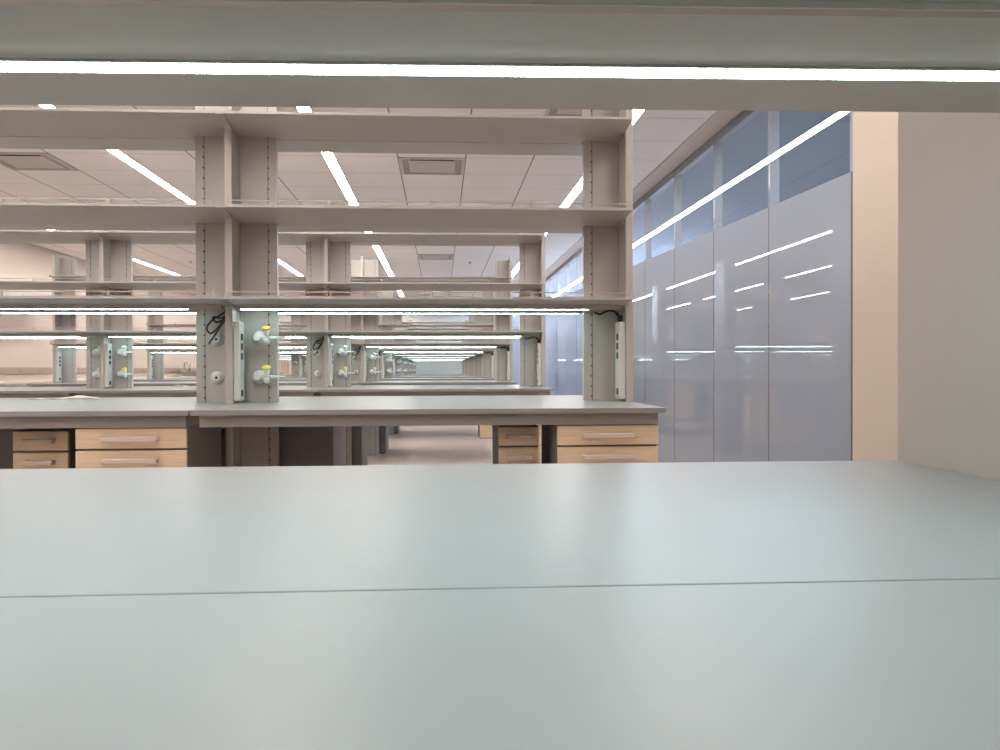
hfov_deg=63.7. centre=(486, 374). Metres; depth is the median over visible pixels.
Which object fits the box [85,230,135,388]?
column
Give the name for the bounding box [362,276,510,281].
shelf
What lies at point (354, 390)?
countertop
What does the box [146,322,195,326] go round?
shelf
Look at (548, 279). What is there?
window
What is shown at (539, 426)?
drawer pedestal
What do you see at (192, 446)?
drawer pedestal
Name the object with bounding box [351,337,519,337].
light
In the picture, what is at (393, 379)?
countertop
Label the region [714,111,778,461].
wall panel
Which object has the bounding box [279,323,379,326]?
shelf
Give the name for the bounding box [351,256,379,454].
column
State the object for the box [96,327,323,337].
shelf
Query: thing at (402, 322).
shelf
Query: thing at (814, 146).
clerestory window
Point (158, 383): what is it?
countertop
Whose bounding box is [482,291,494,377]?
column
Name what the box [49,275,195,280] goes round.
shelf
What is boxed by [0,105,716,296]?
ceiling
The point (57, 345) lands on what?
light
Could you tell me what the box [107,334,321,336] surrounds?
light
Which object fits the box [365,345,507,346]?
light
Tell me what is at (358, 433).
base cabinet
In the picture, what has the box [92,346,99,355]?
tap
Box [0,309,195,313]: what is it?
light
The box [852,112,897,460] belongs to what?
wall
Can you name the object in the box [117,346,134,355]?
tap
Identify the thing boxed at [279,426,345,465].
base cabinet
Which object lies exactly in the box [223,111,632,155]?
shelf
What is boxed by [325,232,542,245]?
shelf
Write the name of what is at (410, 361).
column
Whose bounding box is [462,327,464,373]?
column
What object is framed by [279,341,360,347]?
shelf
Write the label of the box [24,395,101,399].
paper sheet
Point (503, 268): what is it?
column
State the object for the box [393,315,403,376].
column
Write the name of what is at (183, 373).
sink
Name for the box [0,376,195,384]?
countertop
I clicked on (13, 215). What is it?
shelf
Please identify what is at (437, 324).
shelf
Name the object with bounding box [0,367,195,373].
wall raceway
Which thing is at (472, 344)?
shelf
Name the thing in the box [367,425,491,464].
floor
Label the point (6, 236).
shelf
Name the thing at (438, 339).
shelf
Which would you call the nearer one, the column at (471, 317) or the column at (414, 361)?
the column at (471, 317)
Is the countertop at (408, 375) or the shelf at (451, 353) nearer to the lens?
the shelf at (451, 353)
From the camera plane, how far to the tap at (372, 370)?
9.98 m
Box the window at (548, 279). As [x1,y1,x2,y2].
[545,276,552,387]
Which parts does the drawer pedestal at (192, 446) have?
handle, handle, drawer, drawer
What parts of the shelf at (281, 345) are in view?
panel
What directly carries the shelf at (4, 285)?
attached to the column at (109, 360)
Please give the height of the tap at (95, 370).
0.088 m
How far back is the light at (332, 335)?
6.79 m
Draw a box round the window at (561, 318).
[557,261,569,394]
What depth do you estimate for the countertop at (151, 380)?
12.17 m
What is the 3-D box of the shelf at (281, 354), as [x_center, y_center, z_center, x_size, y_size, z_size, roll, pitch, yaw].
[-4.629,-0.416,16.033,1.791,0.071,0.616,0,0,-3]
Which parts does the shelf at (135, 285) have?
guard rail, panel, panel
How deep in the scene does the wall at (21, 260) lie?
12.38 m
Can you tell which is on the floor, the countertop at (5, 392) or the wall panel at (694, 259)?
the wall panel at (694, 259)
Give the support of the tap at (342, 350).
on the column at (328, 358)
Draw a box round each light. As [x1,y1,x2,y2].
[0,58,999,80]
[0,304,222,309]
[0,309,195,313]
[0,334,98,336]
[0,337,85,337]
[38,105,302,275]
[52,230,178,274]
[57,345,195,346]
[77,347,195,347]
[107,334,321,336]
[133,337,305,337]
[151,351,195,352]
[238,304,620,309]
[279,310,582,313]
[279,345,358,346]
[280,354,297,355]
[295,107,403,295]
[331,334,538,336]
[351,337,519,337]
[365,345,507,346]
[379,347,439,347]
[383,351,491,351]
[393,352,450,352]
[394,354,481,354]
[402,355,473,355]
[402,357,468,357]
[512,110,645,277]
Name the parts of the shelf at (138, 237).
panel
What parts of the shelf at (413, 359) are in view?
panel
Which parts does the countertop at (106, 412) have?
apron rail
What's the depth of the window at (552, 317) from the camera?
15.80 m
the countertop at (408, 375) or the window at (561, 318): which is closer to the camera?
the window at (561, 318)
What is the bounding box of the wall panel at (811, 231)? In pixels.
[769,112,852,461]
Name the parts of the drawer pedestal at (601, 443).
drawer, drawer, handle, handle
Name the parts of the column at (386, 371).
column panel, column panel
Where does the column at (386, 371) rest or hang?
on the floor
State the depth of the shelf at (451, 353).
16.09 m
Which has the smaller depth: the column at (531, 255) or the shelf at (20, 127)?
the shelf at (20, 127)
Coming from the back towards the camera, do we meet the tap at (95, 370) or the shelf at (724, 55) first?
the tap at (95, 370)
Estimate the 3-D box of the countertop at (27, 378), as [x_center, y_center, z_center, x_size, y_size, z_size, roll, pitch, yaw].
[-6.761,0.016,16.737,0.700,0.120,18.200,0,0,-3]
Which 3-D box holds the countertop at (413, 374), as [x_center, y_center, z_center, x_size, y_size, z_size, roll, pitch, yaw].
[-1.335,0.020,22.450,1.821,0.066,1.524,0,0,-3]
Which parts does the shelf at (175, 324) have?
panel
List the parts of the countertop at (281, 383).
apron rail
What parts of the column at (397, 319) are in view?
column panel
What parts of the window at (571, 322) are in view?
frosted pane, rail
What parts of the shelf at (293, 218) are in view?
panel, guard rail, panel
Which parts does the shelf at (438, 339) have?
panel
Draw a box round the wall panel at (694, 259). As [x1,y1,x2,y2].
[674,135,721,461]
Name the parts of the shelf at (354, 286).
guard rail, panel, panel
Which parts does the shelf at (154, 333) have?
panel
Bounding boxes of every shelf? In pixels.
[0,0,999,112]
[0,107,223,150]
[0,197,224,230]
[0,230,98,243]
[0,278,98,289]
[0,290,224,313]
[0,327,99,337]
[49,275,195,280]
[49,341,195,347]
[96,231,323,244]
[96,278,323,290]
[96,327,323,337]
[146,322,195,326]
[146,348,195,352]
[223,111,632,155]
[223,199,632,233]
[224,290,632,313]
[279,276,359,281]
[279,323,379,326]
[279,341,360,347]
[279,348,305,352]
[280,353,297,355]
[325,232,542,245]
[326,279,543,290]
[326,327,543,337]
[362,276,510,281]
[362,341,510,347]
[381,323,493,326]
[381,347,493,352]
[393,314,481,314]
[393,352,481,355]
[402,322,473,323]
[402,338,473,340]
[402,356,473,357]
[408,328,468,329]
[408,358,468,358]
[413,359,464,360]
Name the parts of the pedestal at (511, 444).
drawer, drawer, handle, handle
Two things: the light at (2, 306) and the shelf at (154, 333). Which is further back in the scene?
the shelf at (154, 333)
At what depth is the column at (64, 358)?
9.76 m
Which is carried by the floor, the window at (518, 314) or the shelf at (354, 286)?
the window at (518, 314)
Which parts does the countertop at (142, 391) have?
apron rail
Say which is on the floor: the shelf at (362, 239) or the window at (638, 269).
the window at (638, 269)
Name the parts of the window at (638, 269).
rail, frosted pane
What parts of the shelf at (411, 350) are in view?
panel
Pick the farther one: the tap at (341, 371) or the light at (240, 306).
the tap at (341, 371)
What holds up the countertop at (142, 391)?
on the drawer pedestal
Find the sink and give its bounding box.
[182,372,195,375]
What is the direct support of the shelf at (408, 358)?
attached to the column at (410, 361)
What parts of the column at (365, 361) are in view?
column panel, column panel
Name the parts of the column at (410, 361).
column panel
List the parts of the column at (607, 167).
column panel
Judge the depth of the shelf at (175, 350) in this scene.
12.67 m
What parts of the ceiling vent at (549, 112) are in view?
frame, plate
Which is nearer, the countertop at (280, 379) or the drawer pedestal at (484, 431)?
the drawer pedestal at (484, 431)
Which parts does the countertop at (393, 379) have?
apron rail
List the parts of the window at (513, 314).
frosted pane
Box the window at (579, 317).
[576,249,582,394]
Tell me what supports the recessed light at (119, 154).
in the ceiling
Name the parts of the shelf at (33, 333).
panel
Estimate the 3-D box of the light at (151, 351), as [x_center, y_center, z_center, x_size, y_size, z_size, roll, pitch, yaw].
[-4.441,-0.374,12.796,1.751,0.034,0.032,0,0,-3]
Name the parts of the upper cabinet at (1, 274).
door, door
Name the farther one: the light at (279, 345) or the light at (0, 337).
the light at (279, 345)
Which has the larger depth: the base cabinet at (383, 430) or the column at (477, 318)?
the column at (477, 318)
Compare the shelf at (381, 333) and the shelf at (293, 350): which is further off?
the shelf at (293, 350)
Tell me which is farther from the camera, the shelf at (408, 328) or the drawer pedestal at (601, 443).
the shelf at (408, 328)
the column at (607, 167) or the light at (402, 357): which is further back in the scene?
the light at (402, 357)
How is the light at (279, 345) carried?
attached to the shelf at (281, 345)
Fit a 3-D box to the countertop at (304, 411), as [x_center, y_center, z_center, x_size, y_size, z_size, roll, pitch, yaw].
[-0.254,0.158,3.846,1.821,0.066,1.524,0,0,-3]
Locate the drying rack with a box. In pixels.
[280,360,289,373]
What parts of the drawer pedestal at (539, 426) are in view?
drawer, drawer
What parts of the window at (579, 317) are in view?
rail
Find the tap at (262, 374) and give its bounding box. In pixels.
[253,365,285,383]
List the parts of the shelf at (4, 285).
panel, guard rail, panel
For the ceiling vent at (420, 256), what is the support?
in the ceiling
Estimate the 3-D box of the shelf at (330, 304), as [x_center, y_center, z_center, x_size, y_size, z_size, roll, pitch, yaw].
[-0.261,-0.336,3.842,1.791,0.071,0.616,0,0,-3]
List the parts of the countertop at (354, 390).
apron rail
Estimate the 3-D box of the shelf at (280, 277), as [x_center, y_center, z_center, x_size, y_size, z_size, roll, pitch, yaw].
[-2.447,-1.170,9.931,1.791,0.034,0.616,0,0,-3]
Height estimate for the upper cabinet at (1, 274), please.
0.380 m
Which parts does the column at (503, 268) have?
column panel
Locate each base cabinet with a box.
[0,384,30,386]
[0,428,28,468]
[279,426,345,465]
[351,426,366,465]
[379,426,387,453]
[393,426,399,433]
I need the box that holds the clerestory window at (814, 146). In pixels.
[546,111,849,296]
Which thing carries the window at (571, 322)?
on the floor
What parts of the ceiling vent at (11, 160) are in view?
plate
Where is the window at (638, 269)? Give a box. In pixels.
[633,194,651,403]
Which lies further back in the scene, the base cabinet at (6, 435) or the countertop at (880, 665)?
the base cabinet at (6, 435)
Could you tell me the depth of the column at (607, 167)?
3.87 m
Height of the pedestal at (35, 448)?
0.828 m
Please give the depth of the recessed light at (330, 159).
8.20 m
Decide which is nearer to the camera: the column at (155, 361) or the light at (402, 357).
the column at (155, 361)
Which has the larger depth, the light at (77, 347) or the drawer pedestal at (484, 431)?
the light at (77, 347)
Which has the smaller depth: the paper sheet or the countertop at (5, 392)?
the paper sheet
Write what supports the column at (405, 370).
on the floor
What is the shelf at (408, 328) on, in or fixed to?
attached to the column at (410, 361)
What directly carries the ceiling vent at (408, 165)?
in the ceiling
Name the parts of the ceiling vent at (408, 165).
plate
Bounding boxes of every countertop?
[0,372,195,384]
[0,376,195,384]
[0,386,139,397]
[0,397,225,428]
[0,460,999,597]
[0,579,999,749]
[27,381,196,386]
[70,386,323,396]
[134,379,195,381]
[190,395,665,426]
[195,381,359,385]
[279,378,306,380]
[316,385,553,395]
[358,380,515,384]
[379,378,494,380]
[393,376,481,377]
[408,375,473,375]
[413,374,468,374]
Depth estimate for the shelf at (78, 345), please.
9.62 m
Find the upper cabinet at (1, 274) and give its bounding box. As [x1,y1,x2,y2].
[0,273,51,295]
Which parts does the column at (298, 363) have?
column panel, column panel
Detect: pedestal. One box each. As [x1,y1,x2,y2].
[13,428,77,468]
[75,424,221,467]
[478,425,491,437]
[492,425,538,463]
[537,425,540,463]
[541,424,657,463]
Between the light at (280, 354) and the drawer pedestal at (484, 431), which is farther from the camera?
the light at (280, 354)
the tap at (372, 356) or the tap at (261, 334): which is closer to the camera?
the tap at (261, 334)
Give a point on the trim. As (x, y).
(719, 119)
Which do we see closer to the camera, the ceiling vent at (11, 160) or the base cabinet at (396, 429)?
the ceiling vent at (11, 160)
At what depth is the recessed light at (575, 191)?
8.66 m
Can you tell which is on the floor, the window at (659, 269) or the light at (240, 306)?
the window at (659, 269)
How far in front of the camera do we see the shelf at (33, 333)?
6.58 m
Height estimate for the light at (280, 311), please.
0.034 m
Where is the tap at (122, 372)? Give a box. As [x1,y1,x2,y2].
[117,367,135,377]
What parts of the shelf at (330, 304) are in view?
panel, guard rail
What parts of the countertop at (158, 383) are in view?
apron rail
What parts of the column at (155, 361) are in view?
column panel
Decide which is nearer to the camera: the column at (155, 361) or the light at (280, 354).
the column at (155, 361)
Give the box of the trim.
[518,110,742,296]
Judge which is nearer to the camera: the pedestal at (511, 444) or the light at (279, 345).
the pedestal at (511, 444)
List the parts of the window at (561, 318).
frosted pane, rail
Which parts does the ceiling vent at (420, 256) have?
plate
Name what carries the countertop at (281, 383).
attached to the column
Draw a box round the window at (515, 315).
[514,314,517,384]
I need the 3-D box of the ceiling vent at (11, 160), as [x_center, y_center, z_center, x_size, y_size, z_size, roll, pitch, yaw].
[-4.167,-1.940,7.332,0.604,0.012,0.604,0,0,-3]
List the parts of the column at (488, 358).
column panel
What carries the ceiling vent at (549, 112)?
in the ceiling
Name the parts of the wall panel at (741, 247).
rail, frosted pane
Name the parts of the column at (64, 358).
column panel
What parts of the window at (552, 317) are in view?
frosted pane, rail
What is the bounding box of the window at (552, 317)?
[549,269,560,394]
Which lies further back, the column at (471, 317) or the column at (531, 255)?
the column at (471, 317)
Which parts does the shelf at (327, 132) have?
panel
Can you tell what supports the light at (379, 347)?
attached to the shelf at (472, 344)
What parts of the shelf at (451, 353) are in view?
panel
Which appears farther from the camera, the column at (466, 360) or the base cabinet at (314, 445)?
the column at (466, 360)
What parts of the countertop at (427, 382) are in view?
apron rail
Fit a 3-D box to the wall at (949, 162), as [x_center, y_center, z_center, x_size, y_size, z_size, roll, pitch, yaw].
[1.524,-0.418,-0.568,1.465,2.970,3.896,0,0,-3]
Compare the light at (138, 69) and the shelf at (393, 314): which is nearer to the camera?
the light at (138, 69)
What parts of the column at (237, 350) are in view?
column panel, column panel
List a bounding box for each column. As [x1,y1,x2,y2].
[52,255,76,382]
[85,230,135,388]
[147,290,163,379]
[195,106,285,466]
[291,314,306,376]
[306,232,355,465]
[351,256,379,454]
[378,291,393,434]
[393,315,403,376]
[402,315,409,375]
[408,320,412,374]
[413,327,416,373]
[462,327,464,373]
[465,320,468,373]
[469,315,473,374]
[474,315,481,376]
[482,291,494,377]
[495,257,512,380]
[519,206,545,386]
[582,109,632,401]
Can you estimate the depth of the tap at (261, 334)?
3.77 m
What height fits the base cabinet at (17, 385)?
0.883 m
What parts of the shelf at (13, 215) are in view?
panel, guard rail, panel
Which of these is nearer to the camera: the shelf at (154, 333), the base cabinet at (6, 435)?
the base cabinet at (6, 435)
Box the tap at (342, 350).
[337,345,355,355]
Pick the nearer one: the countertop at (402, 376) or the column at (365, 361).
the column at (365, 361)
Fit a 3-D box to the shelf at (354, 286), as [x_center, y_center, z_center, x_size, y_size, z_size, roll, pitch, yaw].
[-0.442,-0.762,6.940,1.791,0.058,0.616,0,0,-3]
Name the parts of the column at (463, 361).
column panel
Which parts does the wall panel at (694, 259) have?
frosted pane, rail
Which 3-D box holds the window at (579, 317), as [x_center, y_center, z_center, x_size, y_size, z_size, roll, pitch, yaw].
[1.530,-0.517,12.588,0.076,2.968,1.108,0,0,-3]
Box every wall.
[0,243,195,374]
[279,315,468,374]
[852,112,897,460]
[898,112,999,480]
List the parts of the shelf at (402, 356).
panel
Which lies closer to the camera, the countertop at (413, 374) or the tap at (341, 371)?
the tap at (341, 371)
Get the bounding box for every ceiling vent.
[0,152,77,170]
[398,157,464,174]
[417,254,453,259]
[544,109,581,115]
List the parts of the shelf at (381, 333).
panel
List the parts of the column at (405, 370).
column panel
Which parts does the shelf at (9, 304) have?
guard rail, panel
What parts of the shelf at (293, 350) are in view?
panel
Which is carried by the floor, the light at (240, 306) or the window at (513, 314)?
the window at (513, 314)
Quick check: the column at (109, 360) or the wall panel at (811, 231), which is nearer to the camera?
the wall panel at (811, 231)
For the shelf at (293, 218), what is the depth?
3.68 m
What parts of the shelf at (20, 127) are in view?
panel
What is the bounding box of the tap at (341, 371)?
[337,367,355,376]
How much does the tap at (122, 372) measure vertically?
0.088 m
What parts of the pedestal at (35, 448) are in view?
handle, handle, drawer, drawer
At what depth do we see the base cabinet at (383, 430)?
10.18 m
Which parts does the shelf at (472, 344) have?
panel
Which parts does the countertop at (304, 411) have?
apron rail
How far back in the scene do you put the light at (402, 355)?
16.36 m
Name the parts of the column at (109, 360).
column panel, column panel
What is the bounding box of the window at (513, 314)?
[513,314,514,384]
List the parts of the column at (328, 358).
column panel, column panel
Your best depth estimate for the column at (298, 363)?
16.06 m
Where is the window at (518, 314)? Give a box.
[518,314,519,384]
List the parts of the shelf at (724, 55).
panel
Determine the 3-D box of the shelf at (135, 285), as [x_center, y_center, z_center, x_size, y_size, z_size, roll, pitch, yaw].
[-2.266,-0.756,6.834,1.791,0.058,0.616,0,0,-3]
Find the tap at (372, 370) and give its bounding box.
[369,367,378,374]
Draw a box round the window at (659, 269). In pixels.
[645,169,681,462]
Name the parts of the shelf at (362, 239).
panel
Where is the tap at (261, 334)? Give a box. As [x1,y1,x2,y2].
[252,325,285,344]
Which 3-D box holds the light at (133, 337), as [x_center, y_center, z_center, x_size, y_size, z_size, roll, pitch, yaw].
[-2.273,-0.336,6.974,1.751,0.034,0.032,0,0,-3]
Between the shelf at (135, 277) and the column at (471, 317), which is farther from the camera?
the column at (471, 317)
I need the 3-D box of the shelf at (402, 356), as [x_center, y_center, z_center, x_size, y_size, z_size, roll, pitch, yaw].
[-1.161,-0.452,19.345,1.791,0.071,0.616,0,0,-3]
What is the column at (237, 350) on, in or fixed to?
on the floor
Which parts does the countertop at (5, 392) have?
apron rail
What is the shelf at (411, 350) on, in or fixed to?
attached to the column at (386, 371)
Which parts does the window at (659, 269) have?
frosted pane, rail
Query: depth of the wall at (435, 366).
26.39 m
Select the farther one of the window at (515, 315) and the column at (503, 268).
the window at (515, 315)
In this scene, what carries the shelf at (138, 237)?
attached to the column at (109, 360)
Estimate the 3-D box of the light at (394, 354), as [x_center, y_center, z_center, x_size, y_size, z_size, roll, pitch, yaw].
[-0.973,-0.409,16.108,1.751,0.034,0.032,0,0,-3]
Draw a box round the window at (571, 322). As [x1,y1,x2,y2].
[566,253,580,394]
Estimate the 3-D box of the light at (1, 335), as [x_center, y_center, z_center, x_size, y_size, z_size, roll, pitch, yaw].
[-4.081,-0.328,6.594,1.751,0.034,0.032,0,0,-3]
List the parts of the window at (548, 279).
frosted pane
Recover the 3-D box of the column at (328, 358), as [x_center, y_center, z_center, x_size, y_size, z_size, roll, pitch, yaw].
[-1.352,-0.203,6.891,0.342,2.443,0.540,0,1,-34]
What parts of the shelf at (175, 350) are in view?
panel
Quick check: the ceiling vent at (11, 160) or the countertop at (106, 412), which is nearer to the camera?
the countertop at (106, 412)
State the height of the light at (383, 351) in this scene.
0.034 m
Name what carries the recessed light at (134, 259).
in the ceiling
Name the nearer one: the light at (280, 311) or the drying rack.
the light at (280, 311)
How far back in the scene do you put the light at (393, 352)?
13.26 m
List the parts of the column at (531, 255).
column panel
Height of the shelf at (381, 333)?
0.071 m
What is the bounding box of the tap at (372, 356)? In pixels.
[369,353,379,359]
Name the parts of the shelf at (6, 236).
panel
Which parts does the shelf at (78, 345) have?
panel, guard rail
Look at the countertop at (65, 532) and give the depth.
0.78 m
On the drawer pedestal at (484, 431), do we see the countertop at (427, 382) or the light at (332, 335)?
the countertop at (427, 382)
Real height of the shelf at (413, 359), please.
0.071 m
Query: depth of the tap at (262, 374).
3.77 m
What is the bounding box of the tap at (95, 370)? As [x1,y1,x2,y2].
[92,367,99,377]
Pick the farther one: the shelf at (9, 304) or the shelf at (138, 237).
the shelf at (138, 237)

